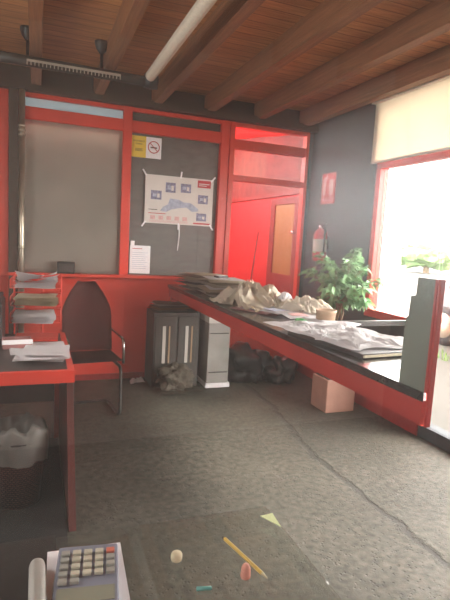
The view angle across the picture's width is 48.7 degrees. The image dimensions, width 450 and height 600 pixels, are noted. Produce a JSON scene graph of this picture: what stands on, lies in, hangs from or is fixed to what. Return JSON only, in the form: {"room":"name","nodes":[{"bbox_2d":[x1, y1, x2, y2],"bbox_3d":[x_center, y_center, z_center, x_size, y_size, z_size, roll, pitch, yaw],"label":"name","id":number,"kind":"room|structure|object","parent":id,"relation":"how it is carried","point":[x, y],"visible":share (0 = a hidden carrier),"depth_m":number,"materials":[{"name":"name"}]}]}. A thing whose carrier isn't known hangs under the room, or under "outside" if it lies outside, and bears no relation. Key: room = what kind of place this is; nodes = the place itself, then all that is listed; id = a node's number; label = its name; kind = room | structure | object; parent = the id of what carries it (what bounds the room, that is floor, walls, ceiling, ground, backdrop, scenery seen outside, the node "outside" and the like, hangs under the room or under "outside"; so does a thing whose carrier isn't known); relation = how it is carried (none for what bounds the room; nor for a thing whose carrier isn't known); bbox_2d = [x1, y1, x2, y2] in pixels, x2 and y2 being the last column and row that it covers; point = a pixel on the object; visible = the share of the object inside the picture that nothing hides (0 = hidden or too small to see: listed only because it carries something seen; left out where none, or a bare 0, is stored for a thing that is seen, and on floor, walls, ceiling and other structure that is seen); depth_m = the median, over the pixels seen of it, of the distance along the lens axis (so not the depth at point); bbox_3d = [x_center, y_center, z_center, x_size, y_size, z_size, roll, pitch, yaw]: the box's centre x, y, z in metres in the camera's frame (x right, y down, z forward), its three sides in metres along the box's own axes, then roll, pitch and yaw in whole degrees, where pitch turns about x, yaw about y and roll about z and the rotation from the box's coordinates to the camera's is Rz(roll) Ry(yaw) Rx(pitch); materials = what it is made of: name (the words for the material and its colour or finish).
{"room":"office","nodes":[
{"label":"office","id":0,"kind":"room"},
{"bbox_2d":[0,276,196,374],"bbox_3d":[-1.745,0.282,4.878,3.400,1.060,0.068,0,8,-21],"label":"wall panel","id":1,"kind":"object","parent":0,"point":[128,300],"visible":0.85,"depth_m":5.10,"materials":[{"name":"red paint"}]},
{"bbox_2d":[8,272,184,278],"bbox_3d":[-1.059,-0.239,4.970,2.040,0.025,0.100,0,8,-21],"label":"trim","id":2,"kind":"structure","parent":1,"relation":"attached to","point":[9,273],"depth_m":4.89,"materials":[{"name":"red paint"}]},
{"bbox_2d":[57,261,74,273],"bbox_3d":[-1.531,-0.312,4.784,0.160,0.115,0.063,0,8,-21],"label":"box","id":3,"kind":"object","parent":2,"relation":"on","point":[64,267],"visible":1,"depth_m":4.76,"materials":[{"name":"black plastic"}]},
{"bbox_2d":[0,62,299,122],"bbox_3d":[-1.121,-2.004,4.832,4.500,0.230,0.100,0,8,-21],"label":"wall","id":4,"kind":"structure","parent":0,"point":[9,71],"depth_m":4.83,"materials":[{"name":"grey paint"}]},
{"bbox_2d":[9,88,18,333],"bbox_3d":[-1.962,-0.534,4.608,0.080,2.720,0.060,0,8,-21],"label":"trim","id":5,"kind":"structure","parent":4,"relation":"attached to","point":[13,93],"depth_m":4.52,"materials":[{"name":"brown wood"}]},
{"bbox_2d":[25,97,122,118],"bbox_3d":[-1.480,-1.810,4.682,1.025,0.085,0.020,0,8,-21],"label":"window","id":6,"kind":"structure","parent":4,"relation":"in","point":[33,102],"depth_m":4.69,"materials":[{"name":"blue glass"}]},
{"bbox_2d":[0,78,318,133],"bbox_3d":[-1.087,-1.911,4.740,4.500,0.068,0.120,0,8,-21],"label":"beam","id":7,"kind":"structure","parent":4,"relation":"attached to","point":[5,83],"depth_m":4.83,"materials":[{"name":"brown wood"}]},
{"bbox_2d":[133,112,220,131],"bbox_3d":[-0.485,-1.803,5.059,0.928,0.085,0.020,0,8,-21],"label":"window","id":8,"kind":"structure","parent":4,"relation":"in","point":[142,117],"depth_m":5.04,"materials":[{"name":"clear glass"}]},
{"bbox_2d":[0,370,449,599],"bbox_3d":[0.101,1.369,1.708,4.620,0.120,7.530,0,8,-21],"label":"floor","id":9,"kind":"structure","parent":0,"point":[360,501],"depth_m":2.99,"materials":[{"name":"carpet"}]},
{"bbox_2d":[17,88,25,332],"bbox_3d":[-1.879,-0.526,4.586,0.066,2.720,0.065,0,8,-21],"label":"pipe","id":10,"kind":"object","parent":9,"relation":"on","point":[21,221],"visible":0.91,"depth_m":4.51,"materials":[{"name":"metal"}]},
{"bbox_2d":[0,535,55,599],"bbox_3d":[-0.905,0.970,0.736,1.243,0.800,0.519,0,8,-21],"label":"countertop","id":11,"kind":"structure","parent":9,"relation":"on","point":[16,557],"depth_m":1.05,"materials":[{"name":"black laminate"}]},
{"bbox_2d":[28,558,46,599],"bbox_3d":[-0.358,0.554,0.946,0.033,0.033,0.177,0,8,-21],"label":"telephone handset","id":12,"kind":"object","parent":11,"relation":"on","point":[37,568],"visible":1,"depth_m":0.96,"materials":[{"name":"white plastic"}]},
{"bbox_2d":[0,437,67,550],"bbox_3d":[-1.448,1.152,2.245,1.400,0.012,2.370,0,8,-21],"label":"floor mat","id":13,"kind":"object","parent":9,"relation":"on","point":[46,517],"visible":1,"depth_m":2.60,"materials":[{"name":"black rubber"}]},
{"bbox_2d":[0,412,48,509],"bbox_3d":[-1.130,0.869,2.718,0.311,0.467,0.316,0,8,-21],"label":"basket","id":14,"kind":"object","parent":13,"relation":"on","point":[24,439],"visible":1,"depth_m":2.63,"materials":[{"name":"black plastic"}]},
{"bbox_2d":[0,332,75,531],"bbox_3d":[-1.679,0.696,2.812,1.525,0.752,1.345,0,8,-21],"label":"desk","id":15,"kind":"object","parent":13,"relation":"on","point":[20,381],"visible":0.83,"depth_m":2.75,"materials":[{"name":"laminate"}]},
{"bbox_2d":[0,292,4,346],"bbox_3d":[-1.622,0.122,3.147,0.400,0.310,0.420,0,8,-21],"label":"monitor","id":16,"kind":"object","parent":15,"relation":"on","point":[2,298],"visible":0.96,"depth_m":3.13,"materials":[{"name":"black plastic"}]},
{"bbox_2d":[2,336,32,349],"bbox_3d":[-1.313,0.268,3.133,0.176,0.058,0.123,0,8,-26],"label":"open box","id":17,"kind":"object","parent":15,"relation":"on","point":[18,341],"visible":0.79,"depth_m":3.09,"materials":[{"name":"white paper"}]},
{"bbox_2d":[9,272,61,341],"bbox_3d":[-1.288,0.043,3.401,0.322,0.440,0.283,1,7,-17],"label":"tray","id":18,"kind":"object","parent":15,"relation":"on","point":[42,336],"visible":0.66,"depth_m":3.47,"materials":[{"name":"red paint"}]},
{"bbox_2d":[11,309,55,323],"bbox_3d":[-1.278,0.110,3.332,0.287,0.060,0.259,0,8,-21],"label":"bundle","id":19,"kind":"object","parent":18,"relation":"in","point":[45,316],"visible":1,"depth_m":3.26,"materials":[{"name":"white paper"}]},
{"bbox_2d":[9,292,60,305],"bbox_3d":[-1.283,-0.007,3.386,0.317,0.062,0.266,1,7,-17],"label":"tray","id":20,"kind":"object","parent":18,"relation":"on","point":[13,293],"depth_m":3.40,"materials":[{"name":"beige paper"}]},
{"bbox_2d":[9,308,60,322],"bbox_3d":[-1.289,0.106,3.400,0.317,0.062,0.266,1,7,-17],"label":"tray","id":21,"kind":"object","parent":18,"relation":"on","point":[13,310],"depth_m":3.48,"materials":[{"name":"white paper"}]},
{"bbox_2d":[13,271,57,288],"bbox_3d":[-1.250,-0.144,3.302,0.283,0.113,0.261,1,7,-17],"label":"bundle","id":22,"kind":"object","parent":18,"relation":"in","point":[48,282],"visible":1,"depth_m":3.27,"materials":[{"name":"white paper"}]},
{"bbox_2d":[9,275,61,288],"bbox_3d":[-1.277,-0.121,3.372,0.317,0.062,0.266,1,7,-17],"label":"tray","id":23,"kind":"object","parent":18,"relation":"on","point":[13,278],"depth_m":3.39,"materials":[{"name":"white paper"}]},
{"bbox_2d":[13,293,58,305],"bbox_3d":[-1.260,-0.004,3.321,0.284,0.060,0.257,1,7,-16],"label":"bundle","id":24,"kind":"object","parent":18,"relation":"in","point":[49,299],"visible":1,"depth_m":3.25,"materials":[{"name":"beige paper"}]},
{"bbox_2d":[32,341,64,345],"bbox_3d":[-1.129,0.300,3.133,0.242,0.014,0.319,0,8,-21],"label":"sheaf","id":25,"kind":"object","parent":15,"relation":"on","point":[57,342],"visible":0.28,"depth_m":3.23,"materials":[{"name":"white paper"}]},
{"bbox_3d":[-1.062,0.324,2.967,0.241,0.014,0.182,0,8,-24],"label":"sheaf","id":26,"kind":"object","parent":15,"relation":"on","visible":0},
{"bbox_2d":[13,353,63,361],"bbox_3d":[-1.069,0.321,2.878,0.282,0.014,0.260,1,7,-14],"label":"sheaf","id":27,"kind":"object","parent":26,"relation":"on","point":[17,357],"visible":0.27,"depth_m":2.78,"materials":[{"name":"white paper"}]},
{"bbox_2d":[15,349,70,360],"bbox_3d":[-1.046,0.310,2.859,0.268,0.014,0.279,-1,8,-30],"label":"sheaf","id":28,"kind":"object","parent":27,"relation":"on","point":[27,358],"visible":0.45,"depth_m":2.78,"materials":[{"name":"white paper"}]},
{"bbox_2d":[19,345,69,356],"bbox_3d":[-1.037,0.293,2.886,0.267,0.014,0.263,1,7,-16],"label":"sheaf","id":29,"kind":"object","parent":28,"relation":"on","point":[28,350],"visible":1,"depth_m":2.86,"materials":[{"name":"white paper"}]},
{"bbox_2d":[59,281,124,414],"bbox_3d":[-1.126,0.397,4.161,0.464,1.075,0.544,-1,8,-28],"label":"chair","id":30,"kind":"object","parent":9,"relation":"on","point":[86,311],"visible":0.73,"depth_m":4.31,"materials":[{"name":"brown fabric"}]},
{"bbox_2d":[0,88,309,331],"bbox_3d":[-1.212,-0.536,4.950,4.435,2.722,0.090,0,8,-21],"label":"frame","id":31,"kind":"object","parent":9,"relation":"on","point":[226,140],"visible":0.65,"depth_m":5.00,"materials":[{"name":"red paint"}]},
{"bbox_2d":[18,119,122,273],"bbox_3d":[-1.512,-0.959,4.776,1.010,1.410,0.014,0,8,-21],"label":"window blind","id":32,"kind":"object","parent":31,"relation":"attached to","point":[73,172],"visible":0.84,"depth_m":4.79,"materials":[{"name":"grey fabric"}]},
{"bbox_2d":[129,241,150,273],"bbox_3d":[-0.870,-0.437,5.083,0.210,0.330,0.004,0,8,-21],"label":"notice sheet","id":33,"kind":"object","parent":31,"relation":"attached to","point":[139,262],"visible":1,"depth_m":5.08,"materials":[{"name":"white paper"}]},
{"bbox_2d":[131,135,161,158],"bbox_3d":[-0.782,-1.524,4.959,0.300,0.205,0.009,0,8,-21],"label":"no smoking sign","id":34,"kind":"object","parent":31,"relation":"attached to","point":[142,146],"visible":1,"depth_m":4.96,"materials":[{"name":"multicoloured paper"}]},
{"bbox_2d":[128,133,218,275],"bbox_3d":[-0.535,-0.957,5.172,0.928,1.405,0.020,0,8,-21],"label":"bulletin board","id":35,"kind":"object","parent":31,"relation":"in","point":[195,159],"depth_m":5.17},
{"bbox_2d":[141,169,215,250],"bbox_3d":[-0.481,-0.919,5.157,0.785,0.811,0.011,0,8,-21],"label":"poster","id":36,"kind":"object","parent":35,"relation":"attached to","point":[180,200],"visible":1,"depth_m":5.14,"materials":[{"name":"paper"}]},
{"bbox_2d":[151,190,161,199],"bbox_3d":[-0.700,-1.070,5.056,0.110,0.090,0.002,0,8,-21],"label":"picture","id":37,"kind":"object","parent":36,"relation":"attached to","point":[155,194],"depth_m":5.06,"materials":[{"name":"blue paper"}]},
{"bbox_2d":[166,182,175,192],"bbox_3d":[-0.557,-1.153,5.098,0.105,0.100,0.002,0,8,-21],"label":"picture","id":38,"kind":"object","parent":36,"relation":"attached to","point":[170,186],"depth_m":5.10,"materials":[{"name":"blue paper"}]},
{"bbox_2d":[181,184,190,192],"bbox_3d":[-0.405,-1.157,5.155,0.110,0.090,0.002,0,8,-21],"label":"picture","id":39,"kind":"object","parent":36,"relation":"attached to","point":[185,188],"depth_m":5.15,"materials":[{"name":"blue paper"}]},
{"bbox_2d":[196,213,205,221],"bbox_3d":[-0.252,-0.873,5.254,0.110,0.080,0.002,0,8,-21],"label":"picture","id":40,"kind":"object","parent":36,"relation":"on","point":[200,217],"depth_m":5.25,"materials":[{"name":"blue paper"}]},
{"bbox_2d":[198,195,207,203],"bbox_3d":[-0.233,-1.056,5.235,0.110,0.090,0.002,0,8,-21],"label":"picture","id":41,"kind":"object","parent":36,"relation":"attached to","point":[202,199],"depth_m":5.23,"materials":[{"name":"blue paper"}]},
{"bbox_2d":[144,308,199,387],"bbox_3d":[-0.544,0.478,5.093,0.470,0.750,0.362,0,8,-21],"label":"filing cabinet","id":42,"kind":"object","parent":9,"relation":"on","point":[171,337],"visible":0.77,"depth_m":4.93,"materials":[{"name":"grey metal"}]},
{"bbox_2d":[150,307,187,311],"bbox_3d":[-0.567,0.093,5.020,0.318,0.007,0.307,0,8,-26],"label":"newspaper","id":43,"kind":"object","parent":42,"relation":"on","point":[170,310],"visible":0.53,"depth_m":4.96,"materials":[{"name":"grey paper"}]},
{"bbox_2d":[147,306,190,309],"bbox_3d":[-0.561,0.075,5.012,0.356,0.011,0.292,-2,9,-36],"label":"newspaper","id":44,"kind":"object","parent":43,"relation":"on","point":[147,306],"visible":0.49,"depth_m":4.94,"materials":[{"name":"paper"}]},
{"bbox_2d":[149,304,188,307],"bbox_3d":[-0.543,0.061,4.999,0.371,0.009,0.264,-1,8,-32],"label":"newspaper","id":45,"kind":"object","parent":44,"relation":"on","point":[154,305],"visible":0.58,"depth_m":4.96,"materials":[{"name":"grey paper"}]},
{"bbox_2d":[151,302,186,305],"bbox_3d":[-0.547,0.035,5.035,0.359,0.008,0.302,0,8,-27],"label":"newspaper","id":46,"kind":"object","parent":45,"relation":"on","point":[151,302],"visible":0.41,"depth_m":4.92,"materials":[{"name":"grey paper"}]},
{"bbox_2d":[153,300,184,304],"bbox_3d":[-0.531,0.029,4.998,0.367,0.008,0.299,1,7,-16],"label":"newspaper","id":47,"kind":"object","parent":46,"relation":"on","point":[155,301],"visible":0.73,"depth_m":4.97,"materials":[{"name":"grey paper"}]},
{"bbox_2d":[152,385,201,395],"bbox_3d":[-0.465,0.870,4.847,0.420,0.015,0.280,-1,8,-29],"label":"cardboard sheet","id":48,"kind":"object","parent":9,"relation":"on","point":[193,388],"visible":0.66,"depth_m":4.78,"materials":[{"name":"grey cardboard"}]},
{"bbox_2d":[155,362,194,390],"bbox_3d":[-0.479,0.731,4.843,0.400,0.256,0.292,0,8,-21],"label":"heap","id":49,"kind":"object","parent":48,"relation":"on","point":[173,376],"visible":1,"depth_m":4.76,"materials":[{"name":"beige paper"}]},
{"bbox_2d":[197,311,229,387],"bbox_3d":[-0.129,0.449,5.183,0.260,0.830,0.420,0,8,-21],"label":"filing cabinet","id":50,"kind":"object","parent":9,"relation":"on","point":[214,336],"visible":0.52,"depth_m":5.03,"materials":[{"name":"grey metal"}]},
{"bbox_2d":[227,341,272,383],"bbox_3d":[0.256,0.654,5.351,0.424,0.425,0.508,8,9,37],"label":"bag","id":51,"kind":"object","parent":9,"relation":"on","point":[245,364],"visible":0.93,"depth_m":5.22,"materials":[{"name":"black plastic"}]},
{"bbox_2d":[262,355,297,384],"bbox_3d":[0.588,0.734,5.376,0.390,0.296,0.325,0,8,-21],"label":"bag","id":52,"kind":"object","parent":9,"relation":"on","point":[283,369],"visible":0.91,"depth_m":5.29,"materials":[{"name":"black plastic"}]},
{"bbox_2d":[168,284,425,424],"bbox_3d":[0.783,0.582,3.811,1.624,1.000,3.698,0,8,-21],"label":"countertop","id":53,"kind":"structure","parent":9,"relation":"on","point":[375,379],"depth_m":2.41,"materials":[{"name":"black laminate"}]},
{"bbox_2d":[198,290,217,296],"bbox_3d":[-0.009,-0.055,4.353,0.357,0.010,0.478,1,7,-18],"label":"newspaper","id":54,"kind":"object","parent":53,"relation":"on","point":[202,291],"visible":0.16,"depth_m":4.26,"materials":[{"name":"grey paper"}]},
{"bbox_2d":[206,292,219,294],"bbox_3d":[0.018,-0.064,4.309,0.369,0.009,0.451,3,7,-3],"label":"newspaper","id":55,"kind":"object","parent":54,"relation":"on","point":[209,293],"visible":0.12,"depth_m":4.17,"materials":[{"name":"grey paper"}]},
{"bbox_2d":[198,287,222,292],"bbox_3d":[-0.033,-0.084,4.293,0.335,0.009,0.444,1,7,-14],"label":"newspaper","id":56,"kind":"object","parent":55,"relation":"on","point":[206,289],"visible":0.34,"depth_m":4.22,"materials":[{"name":"beige paper"}]},
{"bbox_2d":[205,285,225,289],"bbox_3d":[0.014,-0.108,4.303,0.354,0.008,0.406,2,7,-10],"label":"newspaper","id":57,"kind":"object","parent":56,"relation":"on","point":[207,286],"visible":0.29,"depth_m":4.19,"materials":[{"name":"white paper"}]},
{"bbox_2d":[202,283,237,287],"bbox_3d":[-0.019,-0.125,4.293,0.289,0.011,0.471,1,7,-18],"label":"newspaper","id":58,"kind":"object","parent":57,"relation":"on","point":[208,284],"visible":0.47,"depth_m":4.21,"materials":[{"name":"grey paper"}]},
{"bbox_2d":[200,280,238,285],"bbox_3d":[-0.009,-0.152,4.322,0.314,0.008,0.480,0,8,-27],"label":"newspaper","id":59,"kind":"object","parent":58,"relation":"on","point":[219,284],"visible":0.39,"depth_m":4.21,"materials":[{"name":"grey paper"}]},
{"bbox_2d":[206,278,245,283],"bbox_3d":[0.020,-0.168,4.306,0.348,0.008,0.480,2,7,-8],"label":"newspaper","id":60,"kind":"object","parent":59,"relation":"on","point":[210,281],"visible":0.44,"depth_m":4.19,"materials":[{"name":"beige paper"}]},
{"bbox_2d":[203,276,243,280],"bbox_3d":[-0.019,-0.187,4.309,0.301,0.010,0.397,2,7,-12],"label":"newspaper","id":61,"kind":"object","parent":60,"relation":"on","point":[208,277],"visible":0.86,"depth_m":4.26,"materials":[{"name":"white paper"}]},
{"bbox_2d":[208,279,290,311],"bbox_3d":[0.232,-0.062,3.811,0.528,0.201,0.633,-2,9,-38],"label":"sheet","id":62,"kind":"object","parent":53,"relation":"on","point":[248,294],"visible":0.88,"depth_m":3.66,"materials":[{"name":"beige paper"}]},
{"bbox_2d":[276,292,292,300],"bbox_3d":[0.441,-0.032,3.657,0.117,0.060,0.112,9,9,40],"label":"paper ball","id":63,"kind":"object","parent":62,"relation":"on","point":[284,295],"visible":0.98,"depth_m":3.63,"materials":[{"name":"white paper"}]},
{"bbox_2d":[230,306,270,313],"bbox_3d":[0.238,0.067,3.573,0.340,0.008,0.260,9,9,40],"label":"magazine","id":64,"kind":"object","parent":53,"relation":"on","point":[236,307],"visible":0.34,"depth_m":3.50,"materials":[{"name":"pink paper"}]},
{"bbox_2d":[282,313,315,318],"bbox_3d":[0.518,0.100,3.371,0.260,0.008,0.340,2,7,-9],"label":"magazine","id":65,"kind":"object","parent":53,"relation":"on","point":[289,315],"visible":0.57,"depth_m":3.32,"materials":[{"name":"white paper"}]},
{"bbox_2d":[252,306,308,314],"bbox_3d":[0.377,0.067,3.518,0.300,0.008,0.340,-2,9,-35],"label":"magazine","id":66,"kind":"object","parent":65,"relation":"on","point":[272,309],"visible":0.59,"depth_m":3.44,"materials":[{"name":"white paper"}]},
{"bbox_2d":[263,307,288,310],"bbox_3d":[0.341,0.063,3.504,0.135,0.001,0.180,-2,9,-35],"label":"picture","id":67,"kind":"object","parent":66,"relation":"on","point":[271,308],"depth_m":3.47},
{"bbox_2d":[277,295,332,313],"bbox_3d":[0.581,0.026,3.568,0.409,0.124,0.327,7,8,29],"label":"sheet","id":68,"kind":"object","parent":66,"relation":"on","point":[305,303],"visible":0.8,"depth_m":3.49,"materials":[{"name":"paper"}]},
{"bbox_2d":[293,316,360,325],"bbox_3d":[0.595,0.132,3.109,0.394,0.026,0.417,9,9,40],"label":"drawing sheet","id":69,"kind":"object","parent":53,"relation":"on","point":[304,317],"visible":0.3,"depth_m":3.13,"materials":[{"name":"white paper"}]},
{"bbox_2d":[316,308,336,320],"bbox_3d":[0.634,0.092,3.122,0.132,0.064,0.132,0,8,-21],"label":"tub","id":70,"kind":"object","parent":69,"relation":"on","point":[321,313],"visible":0.98,"depth_m":3.08,"materials":[{"name":"plastic"}]},
{"bbox_2d":[288,331,401,358],"bbox_3d":[0.688,0.213,2.583,0.460,0.022,0.610,0,8,-26],"label":"folder","id":71,"kind":"object","parent":53,"relation":"on","point":[374,352],"visible":0.43,"depth_m":2.32,"materials":[{"name":"black plastic"}]},
{"bbox_2d":[264,320,403,350],"bbox_3d":[0.621,0.164,2.693,0.541,0.033,0.801,-1,8,-28],"label":"drawing sheet","id":72,"kind":"object","parent":71,"relation":"on","point":[339,333],"visible":0.98,"depth_m":2.59,"materials":[{"name":"white paper"}]},
{"bbox_2d":[399,277,445,427],"bbox_3d":[0.701,0.180,1.790,0.024,0.522,0.159,0,8,-21],"label":"end panel","id":73,"kind":"object","parent":53,"relation":"on","point":[422,328],"visible":1,"depth_m":1.76,"materials":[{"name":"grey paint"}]},
{"bbox_2d":[298,248,383,412],"bbox_3d":[1.022,0.267,4.489,0.662,1.485,0.782,0,8,-21],"label":"potted ficus","id":74,"kind":"object","parent":9,"relation":"on","point":[327,395],"visible":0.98,"depth_m":4.45,"materials":[{"name":"plant"}]},
{"bbox_2d":[311,373,354,412],"bbox_3d":[0.999,0.850,4.599,0.300,0.300,0.260,0,8,-21],"label":"planter","id":75,"kind":"object","parent":74,"relation":"attached to","point":[327,395],"depth_m":4.49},
{"bbox_2d":[0,0,449,110],"bbox_3d":[0.256,-1.667,1.362,4.620,0.100,7.590,0,8,-21],"label":"ceiling","id":76,"kind":"structure","parent":0,"point":[71,28],"depth_m":3.63,"materials":[{"name":"brown wood"}]},
{"bbox_2d":[28,0,43,84],"bbox_3d":[-0.414,-1.530,1.074,0.085,0.175,7.490,0,8,-21],"label":"beam","id":77,"kind":"structure","parent":76,"relation":"attached to","point":[35,7],"depth_m":3.27,"materials":[{"name":"brown wood"}]},
{"bbox_2d":[0,25,158,89],"bbox_3d":[-1.190,-1.828,3.712,1.381,0.311,0.184,0,8,-21],"label":"rail","id":78,"kind":"object","parent":76,"relation":"hanging from","point":[100,44],"visible":0.86,"depth_m":3.70,"materials":[{"name":"black metal"}]},
{"bbox_2d":[93,0,150,94],"bbox_3d":[0.100,-1.526,1.269,0.085,0.175,7.490,0,8,-21],"label":"beam","id":79,"kind":"structure","parent":76,"relation":"attached to","point":[130,14],"depth_m":3.31,"materials":[{"name":"brown wood"}]},
{"bbox_2d":[145,0,216,80],"bbox_3d":[-0.156,-1.669,2.732,0.080,0.273,2.420,0,8,-21],"label":"duct","id":80,"kind":"object","parent":76,"relation":"hanging from","point":[198,11],"visible":1,"depth_m":2.97,"materials":[{"name":"white metal"}]},
{"bbox_2d":[152,0,265,103],"bbox_3d":[0.624,-1.522,1.468,0.085,0.175,7.490,0,8,-21],"label":"beam","id":81,"kind":"structure","parent":76,"relation":"attached to","point":[228,15],"depth_m":3.39,"materials":[{"name":"brown wood"}]},
{"bbox_2d":[204,0,383,111],"bbox_3d":[1.138,-1.518,1.663,0.085,0.175,7.490,0,8,-21],"label":"beam","id":82,"kind":"structure","parent":76,"relation":"attached to","point":[330,16],"depth_m":3.38,"materials":[{"name":"brown wood"}]},
{"bbox_2d":[254,0,449,118],"bbox_3d":[1.662,-1.513,1.861,0.085,0.175,7.490,0,8,-21],"label":"beam","id":83,"kind":"structure","parent":76,"relation":"attached to","point":[432,20],"depth_m":3.52,"materials":[{"name":"brown wood"}]},
{"bbox_2d":[299,44,449,125],"bbox_3d":[2.176,-1.509,2.056,0.085,0.175,7.490,0,8,-21],"label":"beam","id":84,"kind":"structure","parent":76,"relation":"attached to","point":[433,65],"depth_m":4.18,"materials":[{"name":"brown wood"}]},
{"bbox_2d":[229,332,283,358],"bbox_3d":[0.371,0.576,5.724,0.880,0.500,0.060,0,8,-21],"label":"wall panel","id":85,"kind":"object","parent":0,"point":[234,336],"depth_m":5.65,"materials":[{"name":"red paint"}]},
{"bbox_2d":[228,194,298,286],"bbox_3d":[-1.774,-0.691,6.668,4.600,2.550,3.410,0,8,-21],"label":"wall","id":86,"kind":"structure","parent":0,"point":[248,218],"depth_m":7.20,"materials":[{"name":"red paint"}]},
{"bbox_2d":[232,135,302,198],"bbox_3d":[-0.402,-2.252,6.962,1.850,1.480,3.410,0,8,-21],"label":"wall","id":87,"kind":"structure","parent":0,"point":[246,163],"depth_m":6.69,"materials":[{"name":"red paint"}]},
{"bbox_2d":[235,128,288,138],"bbox_3d":[-0.393,-2.378,6.869,1.660,0.565,3.229,0,8,-21],"label":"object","id":88,"kind":"object","parent":87,"relation":"attached to","point":[241,133],"visible":0.11,"depth_m":6.51,"materials":[{"name":"red fabric"}]},
{"bbox_2d":[302,103,449,452],"bbox_3d":[2.278,-0.139,2.345,0.120,2.950,7.590,0,8,-21],"label":"wall","id":89,"kind":"structure","parent":0,"point":[343,143],"depth_m":4.96,"materials":[{"name":"grey paint"}]},
{"bbox_2d":[75,372,144,380],"bbox_3d":[-1.284,0.786,5.092,4.420,0.060,0.008,0,8,-21],"label":"baseboard","id":90,"kind":"structure","parent":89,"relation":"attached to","point":[128,374],"depth_m":5.12,"materials":[{"name":"red paint"}]},
{"bbox_2d":[232,189,299,202],"bbox_3d":[0.313,-1.481,7.289,0.030,0.050,3.310,0,8,-21],"label":"trim","id":91,"kind":"structure","parent":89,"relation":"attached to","point":[291,192],"depth_m":6.56,"materials":[{"name":"red paint"}]},
{"bbox_2d":[266,196,298,298],"bbox_3d":[0.671,-0.247,6.232,0.090,2.040,0.750,0,8,-21],"label":"door","id":92,"kind":"structure","parent":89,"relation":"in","point":[284,211],"depth_m":6.18,"materials":[{"name":"red paint"}]},
{"bbox_2d":[292,134,313,297],"bbox_3d":[0.874,-0.524,5.788,0.070,2.720,0.120,0,8,-21],"label":"trim","id":93,"kind":"structure","parent":89,"relation":"attached to","point":[311,135],"depth_m":5.69,"materials":[{"name":"red paint"}]},
{"bbox_2d":[312,223,328,260],"bbox_3d":[1.015,-0.612,5.276,0.154,0.395,0.172,7,8,27],"label":"fire extinguisher","id":94,"kind":"object","parent":89,"relation":"attached to","point":[320,241],"visible":0.9,"depth_m":5.22,"materials":[{"name":"red metal"}]},
{"bbox_2d":[321,172,336,203],"bbox_3d":[1.101,-1.187,5.293,0.006,0.320,0.260,0,8,-21],"label":"sign","id":95,"kind":"object","parent":89,"relation":"attached to","point":[329,180],"visible":1,"depth_m":5.29,"materials":[{"name":"red"}]},
{"bbox_2d":[297,363,417,435],"bbox_3d":[1.209,0.908,4.956,0.012,0.120,2.000,0,8,-21],"label":"baseboard","id":96,"kind":"structure","parent":89,"relation":"attached to","point":[410,426],"depth_m":4.44,"materials":[{"name":"red paint"}]},
{"bbox_2d":[364,150,449,425],"bbox_3d":[1.932,0.041,3.142,0.080,2.160,3.260,0,8,-21],"label":"window","id":97,"kind":"structure","parent":89,"relation":"in","point":[382,168],"depth_m":4.51,"materials":[{"name":"red paint"}]},
{"bbox_2d":[370,74,449,164],"bbox_3d":[1.933,-1.325,3.010,0.070,0.600,3.320,0,8,-21],"label":"roller blind","id":98,"kind":"object","parent":89,"relation":"attached to","point":[415,121],"visible":0.8,"depth_m":4.05,"materials":[{"name":"beige fabric"}]},
{"bbox_3d":[0.414,-0.044,0.743,4.500,2.950,0.120,0,8,-21],"label":"wall","id":99,"kind":"structure","parent":0,"visible":0},
{"bbox_3d":[-0.053,0.605,1.001,0.530,0.050,0.509,0,8,-21],"label":"glass shelf","id":100,"kind":"object","parent":99,"relation":"attached to","visible":0},
{"bbox_2d":[46,542,129,599],"bbox_3d":[-0.272,0.570,0.980,0.156,0.002,0.272,1,7,-18],"label":"paper sheet","id":101,"kind":"object","parent":100,"relation":"on","point":[52,556],"visible":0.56,"depth_m":1.02,"materials":[{"name":"white paper"}]},
{"bbox_2d":[51,543,118,599],"bbox_3d":[-0.273,0.557,0.980,0.124,0.022,0.230,1,7,-13],"label":"calculator","id":102,"kind":"object","parent":101,"relation":"on","point":[82,572],"visible":1,"depth_m":0.99,"materials":[{"name":"grey plastic"}]},
{"bbox_2d":[171,550,181,562],"bbox_3d":[-0.105,0.558,1.081,0.025,0.019,0.025,0,8,-21],"label":"eraser","id":103,"kind":"object","parent":100,"relation":"on","point":[176,555],"visible":1,"depth_m":1.07,"materials":[{"name":"rubber"}]},
{"bbox_2d":[222,536,267,578],"bbox_3d":[0.042,0.569,1.102,0.008,0.008,0.165,-2,9,-34],"label":"pencil","id":104,"kind":"object","parent":100,"relation":"on","point":[224,538],"visible":1,"depth_m":1.10,"materials":[{"name":"wood"}]},
{"bbox_2d":[240,563,250,579],"bbox_3d":[0.043,0.566,1.038,0.021,0.030,0.021,0,8,-21],"label":"eraser","id":105,"kind":"object","parent":100,"relation":"on","point":[245,569],"visible":1,"depth_m":1.03,"materials":[{"name":"pink rubber"}]},
{"bbox_2d":[261,513,280,526],"bbox_3d":[0.117,0.557,1.255,0.036,0.001,0.062,0,8,-21],"label":"paper corner","id":106,"kind":"object","parent":100,"relation":"on","point":[270,517],"visible":1,"depth_m":1.26,"materials":[{"name":"yellow paper"}]},
{"label":"outside","id":107,"kind":"structure","parent":0,"visible":0},
{"bbox_2d":[377,263,449,431],"bbox_3d":[15.122,-0.151,20.795,36.980,0.100,52.000,0,8,-21],"label":"ground","id":108,"kind":"structure","parent":107,"point":[399,283],"depth_m":14.32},
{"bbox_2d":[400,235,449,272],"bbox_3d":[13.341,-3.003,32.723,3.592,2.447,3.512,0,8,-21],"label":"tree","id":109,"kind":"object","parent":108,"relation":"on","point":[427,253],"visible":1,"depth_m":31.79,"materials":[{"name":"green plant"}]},
{"bbox_2d":[439,280,449,344],"bbox_3d":[4.799,0.236,7.014,1.714,1.380,4.220,0,8,-21],"label":"parked car","id":110,"kind":"object","parent":108,"relation":"on","point":[444,339],"visible":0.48,"depth_m":7.96,"materials":[{"name":"silver metal"}]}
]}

